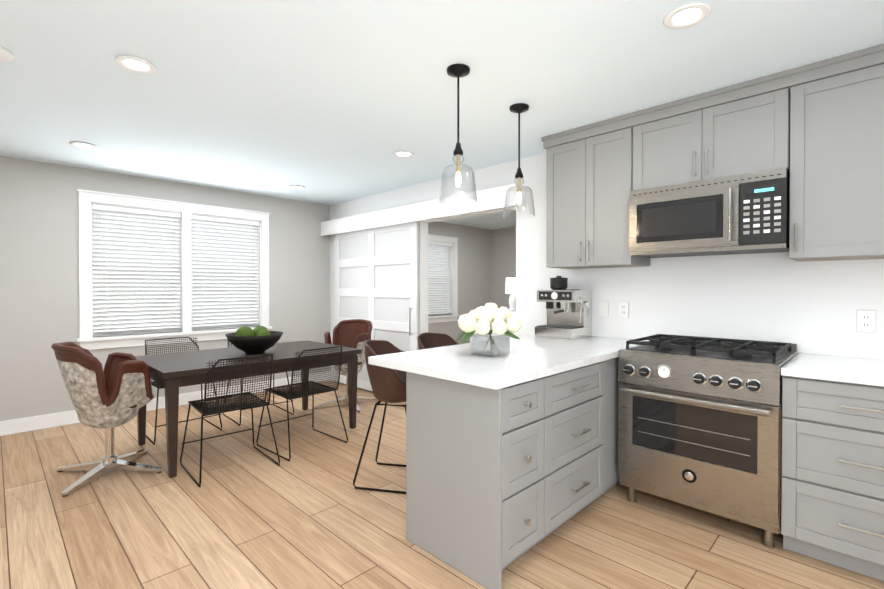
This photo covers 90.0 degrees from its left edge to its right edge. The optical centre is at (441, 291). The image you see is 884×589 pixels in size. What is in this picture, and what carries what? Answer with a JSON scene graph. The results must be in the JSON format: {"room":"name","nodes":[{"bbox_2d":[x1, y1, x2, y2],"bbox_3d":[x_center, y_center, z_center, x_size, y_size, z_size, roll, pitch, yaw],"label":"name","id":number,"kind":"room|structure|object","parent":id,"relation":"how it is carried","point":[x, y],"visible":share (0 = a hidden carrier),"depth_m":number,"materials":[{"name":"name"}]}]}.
{"room":"kitchen","nodes":[
{"label":"kitchen","id":0,"kind":"room"},
{"bbox_2d":[0,156,490,420],"bbox_3d":[-1.806,0.014,6.042,0.150,2.440,8.040,1,1,44],"label":"wall","id":1,"kind":"structure","parent":0,"point":[39,262],"depth_m":4.20,"materials":[{"name":"grey paint"}]},
{"bbox_2d":[0,371,330,435],"bbox_3d":[-3.016,1.184,4.696,0.021,0.125,4.168,1,1,44],"label":"baseboard","id":2,"kind":"structure","parent":1,"relation":"attached to","point":[19,425],"depth_m":4.20,"materials":[{"name":"white wood"}]},
{"bbox_2d":[76,189,271,349],"bbox_3d":[-2.863,-0.214,4.926,0.200,1.538,1.900,1,1,44],"label":"window","id":3,"kind":"structure","parent":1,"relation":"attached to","point":[185,216],"depth_m":4.78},
{"bbox_2d":[428,234,459,322],"bbox_3d":[-0.087,-0.223,7.757,0.200,1.513,0.970,1,1,44],"label":"window blinds","id":4,"kind":"object","parent":1,"relation":"attached to","point":[450,305],"visible":0.6,"depth_m":7.84,"materials":[{"name":"white plastic"}]},
{"bbox_2d":[0,380,883,588],"bbox_3d":[1.128,1.291,3.176,8.370,0.060,8.040,1,1,44],"label":"floor","id":5,"kind":"structure","parent":0,"point":[248,515],"depth_m":2.39,"materials":[{"name":"brown wood"}]},
{"bbox_2d":[51,342,162,496],"bbox_3d":[-2.334,0.799,3.087,0.570,0.926,0.585,1,1,44],"label":"chair","id":6,"kind":"object","parent":5,"relation":"on","point":[117,391],"visible":1,"depth_m":2.95,"materials":[{"name":"fabric"}]},
{"bbox_2d":[145,337,221,444],"bbox_3d":[-2.361,0.844,3.988,0.547,0.819,0.532,1,1,44],"label":"wire chair","id":7,"kind":"object","parent":5,"relation":"on","point":[158,386],"visible":0.29,"depth_m":4.05,"materials":[{"name":"black metal"}]},
{"bbox_2d":[180,354,279,486],"bbox_3d":[-1.542,0.851,3.211,0.560,0.819,0.558,1,1,44],"label":"wire chair","id":8,"kind":"object","parent":5,"relation":"on","point":[206,409],"visible":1,"depth_m":3.08,"materials":[{"name":"black metal"}]},
{"bbox_2d":[135,340,361,477],"bbox_3d":[-1.647,0.892,3.849,1.000,0.725,1.580,1,1,44],"label":"dining table","id":9,"kind":"object","parent":5,"relation":"on","point":[172,373],"visible":0.85,"depth_m":3.53,"materials":[{"name":"brown wood"}]},
{"bbox_2d":[225,326,282,353],"bbox_3d":[-1.633,0.411,3.858,0.470,0.235,0.470,1,1,44],"label":"bowl","id":10,"kind":"object","parent":9,"relation":"on","point":[255,340],"visible":1,"depth_m":3.74,"materials":[{"name":"black ceramic"}]},
{"bbox_2d":[223,339,293,425],"bbox_3d":[-1.865,0.840,4.484,0.560,0.819,0.558,1,1,44],"label":"wire chair","id":11,"kind":"object","parent":5,"relation":"on","point":[259,406],"visible":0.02,"depth_m":4.47,"materials":[{"name":"black metal"}]},
{"bbox_2d":[256,345,347,460],"bbox_3d":[-1.148,0.847,3.641,0.560,0.819,0.558,1,1,44],"label":"wire chair","id":12,"kind":"object","parent":5,"relation":"on","point":[290,393],"visible":0.96,"depth_m":3.54,"materials":[{"name":"black metal"}]},
{"bbox_2d":[314,319,377,411],"bbox_3d":[-1.035,0.782,4.900,0.549,0.925,0.549,0,1,16],"label":"chair","id":13,"kind":"object","parent":5,"relation":"on","point":[354,333],"visible":0.56,"depth_m":5.00,"materials":[{"name":"leather"}]},
{"bbox_2d":[353,340,405,493],"bbox_3d":[-0.314,0.797,2.985,0.445,0.932,0.437,0,1,12],"label":"counter stool","id":14,"kind":"object","parent":5,"relation":"on","point":[388,385],"visible":0.52,"depth_m":2.84,"materials":[{"name":"leather"}]},
{"bbox_2d":[417,332,458,349],"bbox_3d":[0.022,0.793,3.415,0.445,0.932,0.437,0,1,39],"label":"counter stool","id":15,"kind":"object","parent":5,"relation":"on","point":[427,340],"visible":0.15,"depth_m":3.58,"materials":[{"name":"leather"}]},
{"bbox_2d":[401,370,547,588],"bbox_3d":[0.153,0.834,2.178,0.592,0.872,0.358,1,1,44],"label":"base cabinet","id":16,"kind":"object","parent":5,"relation":"on","point":[511,456],"depth_m":2.00,"materials":[{"name":"grey wood"}]},
{"bbox_2d":[368,334,647,389],"bbox_3d":[0.560,0.373,2.787,0.890,0.037,1.873,1,1,44],"label":"countertop","id":17,"kind":"structure","parent":16,"relation":"on","point":[529,356],"depth_m":2.35,"materials":[{"name":"white stone"}]},
{"bbox_2d":[455,303,521,356],"bbox_3d":[0.266,0.208,2.508,0.441,0.294,0.384,1,1,44],"label":"flower vase","id":18,"kind":"object","parent":17,"relation":"on","point":[488,319],"visible":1,"depth_m":2.43,"materials":[{"name":"clear glass"}]},
{"bbox_2d":[535,276,591,338],"bbox_3d":[0.939,0.110,3.433,0.345,0.474,0.381,1,1,44],"label":"espresso machine","id":19,"kind":"object","parent":17,"relation":"on","point":[569,313],"visible":1,"depth_m":3.40,"materials":[{"name":"silver metal"}]},
{"bbox_2d":[470,310,515,342],"bbox_3d":[0.837,0.720,4.352,1.100,1.060,0.440,1,1,44],"label":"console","id":20,"kind":"object","parent":5,"relation":"on","point":[491,334],"visible":0.12,"depth_m":4.38},
{"bbox_2d":[505,278,515,310],"bbox_3d":[0.716,0.023,4.450,0.156,0.330,0.156,1,1,44],"label":"table lamp","id":21,"kind":"object","parent":20,"relation":"on","point":[510,286],"visible":0.81,"depth_m":4.41,"materials":[{"name":"white ceramic"}]},
{"bbox_2d":[548,358,607,535],"bbox_3d":[0.504,0.831,2.535,0.589,0.872,0.643,1,1,44],"label":"base cabinet","id":22,"kind":"object","parent":5,"relation":"on","point":[577,395],"depth_m":2.33,"materials":[{"name":"grey wood"}]},
{"bbox_2d":[608,354,619,489],"bbox_3d":[1.022,0.826,3.064,0.589,0.872,0.837,1,1,44],"label":"base cabinet","id":23,"kind":"object","parent":5,"relation":"on","point":[613,384],"depth_m":2.69,"materials":[{"name":"grey wood"}]},
{"bbox_2d":[618,334,796,548],"bbox_3d":[1.539,0.781,2.590,0.774,0.970,0.733,1,1,44],"label":"range","id":24,"kind":"object","parent":5,"relation":"on","point":[700,423],"visible":0.98,"depth_m":2.35,"materials":[{"name":"silver metal"}]},
{"bbox_2d":[781,353,883,580],"bbox_3d":[2.202,0.817,1.999,0.994,0.910,0.706,1,1,44],"label":"base cabinet","id":25,"kind":"object","parent":5,"relation":"on","point":[832,485],"visible":1,"depth_m":2.00,"materials":[{"name":"grey wood"}]},
{"bbox_2d":[0,0,883,229],"bbox_3d":[1.128,-1.219,3.152,8.370,0.080,8.040,1,1,44],"label":"ceiling","id":26,"kind":"structure","parent":0,"point":[328,102],"depth_m":2.39,"materials":[{"name":"white paint"}]},
{"bbox_2d":[0,46,13,61],"bbox_3d":[-2.161,-1.151,2.135,0.136,0.034,0.136,1,1,44],"label":"recessed light","id":27,"kind":"object","parent":26,"relation":"attached to","point":[6,55],"visible":1,"depth_m":2.14,"materials":[{"name":"white plastic"}]},
{"bbox_2d":[70,141,97,148],"bbox_3d":[-2.875,-1.176,3.549,0.180,0.011,0.180,1,1,44],"label":"recessed light","id":28,"kind":"object","parent":26,"relation":"in","point":[83,145],"visible":1,"depth_m":3.54,"materials":[{"name":"white plastic"}]},
{"bbox_2d":[115,55,156,73],"bbox_3d":[-1.568,-1.164,2.268,0.180,0.011,0.180,1,1,44],"label":"recessed light","id":29,"kind":"object","parent":26,"relation":"in","point":[135,64],"visible":1,"depth_m":2.27,"materials":[{"name":"white plastic"}]},
{"bbox_2d":[288,185,304,188],"bbox_3d":[-1.651,-1.190,5.024,0.180,0.011,0.180,1,1,44],"label":"recessed light","id":30,"kind":"object","parent":26,"relation":"in","point":[296,187],"visible":1,"depth_m":5.02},
{"bbox_2d":[393,151,413,157],"bbox_3d":[-0.331,-1.178,3.786,0.180,0.011,0.180,1,1,44],"label":"recessed light","id":31,"kind":"object","parent":26,"relation":"in","point":[403,154],"visible":1,"depth_m":3.78,"materials":[{"name":"white plastic"}]},
{"bbox_2d":[439,64,476,204],"bbox_3d":[0.086,-0.823,2.329,0.202,0.695,0.202,1,1,44],"label":"pendant light","id":32,"kind":"object","parent":26,"relation":"hanging from","point":[457,71],"visible":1,"depth_m":2.32,"materials":[{"name":"clear glass"}]},
{"bbox_2d":[503,103,534,218],"bbox_3d":[0.491,-0.827,2.814,0.202,0.695,0.202,1,1,44],"label":"pendant light","id":33,"kind":"object","parent":26,"relation":"hanging from","point":[518,108],"visible":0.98,"depth_m":2.80,"materials":[{"name":"clear glass"}]},
{"bbox_2d":[663,2,711,28],"bbox_3d":[1.031,-1.161,1.861,0.180,0.011,0.180,1,1,44],"label":"recessed light","id":34,"kind":"object","parent":26,"relation":"in","point":[686,15],"visible":1,"depth_m":1.86,"materials":[{"name":"white plastic"}]},
{"bbox_2d":[491,227,515,308],"bbox_3d":[2.305,0.000,7.556,3.600,2.440,0.120,1,1,44],"label":"wall","id":35,"kind":"structure","parent":0,"point":[503,254],"depth_m":8.58,"materials":[{"name":"grey paint"}]},
{"bbox_2d":[330,153,883,380],"bbox_3d":[1.370,0.039,3.389,8.100,2.440,0.120,1,1,44],"label":"wall","id":36,"kind":"structure","parent":0,"point":[811,307],"depth_m":2.97,"materials":[{"name":"paint"}]},
{"bbox_2d":[321,184,525,235],"bbox_3d":[-0.463,-0.851,4.988,3.227,0.190,0.148,1,1,44],"label":"valance","id":37,"kind":"object","parent":36,"relation":"attached to","point":[491,199],"visible":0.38,"depth_m":4.57,"materials":[{"name":"white paint"}]},
{"bbox_2d":[334,221,418,390],"bbox_3d":[-0.877,0.205,5.413,1.660,2.030,0.089,1,1,44],"label":"sliding door","id":38,"kind":"structure","parent":37,"relation":"hanging from","point":[376,277],"depth_m":5.30,"materials":[{"name":"white wood"}]},
{"bbox_2d":[419,206,516,335],"bbox_3d":[0.256,0.233,4.483,1.302,2.031,0.122,1,1,44],"label":"trim","id":39,"kind":"structure","parent":36,"relation":"attached to","point":[423,276],"depth_m":4.90,"materials":[{"name":"white wood"}]},
{"bbox_2d":[542,112,649,268],"bbox_3d":[1.146,-0.682,3.272,0.645,0.994,0.348,1,1,44],"label":"upper cabinet","id":40,"kind":"object","parent":36,"relation":"attached to","point":[590,168],"depth_m":3.12,"materials":[{"name":"grey wood"}]},
{"bbox_2d":[599,301,608,316],"bbox_3d":[1.248,0.134,3.416,0.077,0.121,0.010,1,1,44],"label":"light switch","id":41,"kind":"object","parent":36,"relation":"attached to","point":[603,308],"visible":1,"depth_m":3.41,"materials":[{"name":"white plastic"}]},
{"bbox_2d":[619,302,628,317],"bbox_3d":[1.359,0.135,3.308,0.077,0.121,0.010,1,1,44],"label":"electrical outlet","id":42,"kind":"object","parent":36,"relation":"attached to","point":[623,309],"visible":1,"depth_m":3.30,"materials":[{"name":"white plastic"}]},
{"bbox_2d":[634,68,793,189],"bbox_3d":[1.670,-0.917,2.755,0.816,0.514,0.348,1,1,44],"label":"upper cabinet","id":43,"kind":"object","parent":36,"relation":"attached to","point":[744,127],"depth_m":2.58,"materials":[{"name":"grey wood"}]},
{"bbox_2d":[629,168,789,257],"bbox_3d":[1.635,-0.447,2.724,0.810,0.418,0.445,1,1,44],"label":"microwave","id":44,"kind":"object","parent":43,"relation":"attached to","point":[747,213],"visible":0.98,"depth_m":2.55,"materials":[{"name":"silver metal"}]},
{"bbox_2d":[789,44,883,261],"bbox_3d":[2.147,-0.672,2.290,0.512,0.994,0.348,1,1,44],"label":"upper cabinet","id":45,"kind":"object","parent":36,"relation":"attached to","point":[816,129],"depth_m":2.21,"materials":[{"name":"grey wood"}]},
{"bbox_2d":[856,310,875,332],"bbox_3d":[2.294,0.158,2.390,0.077,0.121,0.010,1,1,44],"label":"electrical outlet","id":46,"kind":"object","parent":36,"relation":"attached to","point":[865,320],"visible":1,"depth_m":2.39,"materials":[{"name":"white plastic"}]},
{"label":"outside","id":47,"kind":"structure","parent":0,"visible":0},
{"bbox_2d":[96,210,446,329],"bbox_3d":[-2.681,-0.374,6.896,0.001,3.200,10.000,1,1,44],"label":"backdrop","id":48,"kind":"structure","parent":47,"point":[192,264],"depth_m":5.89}
]}

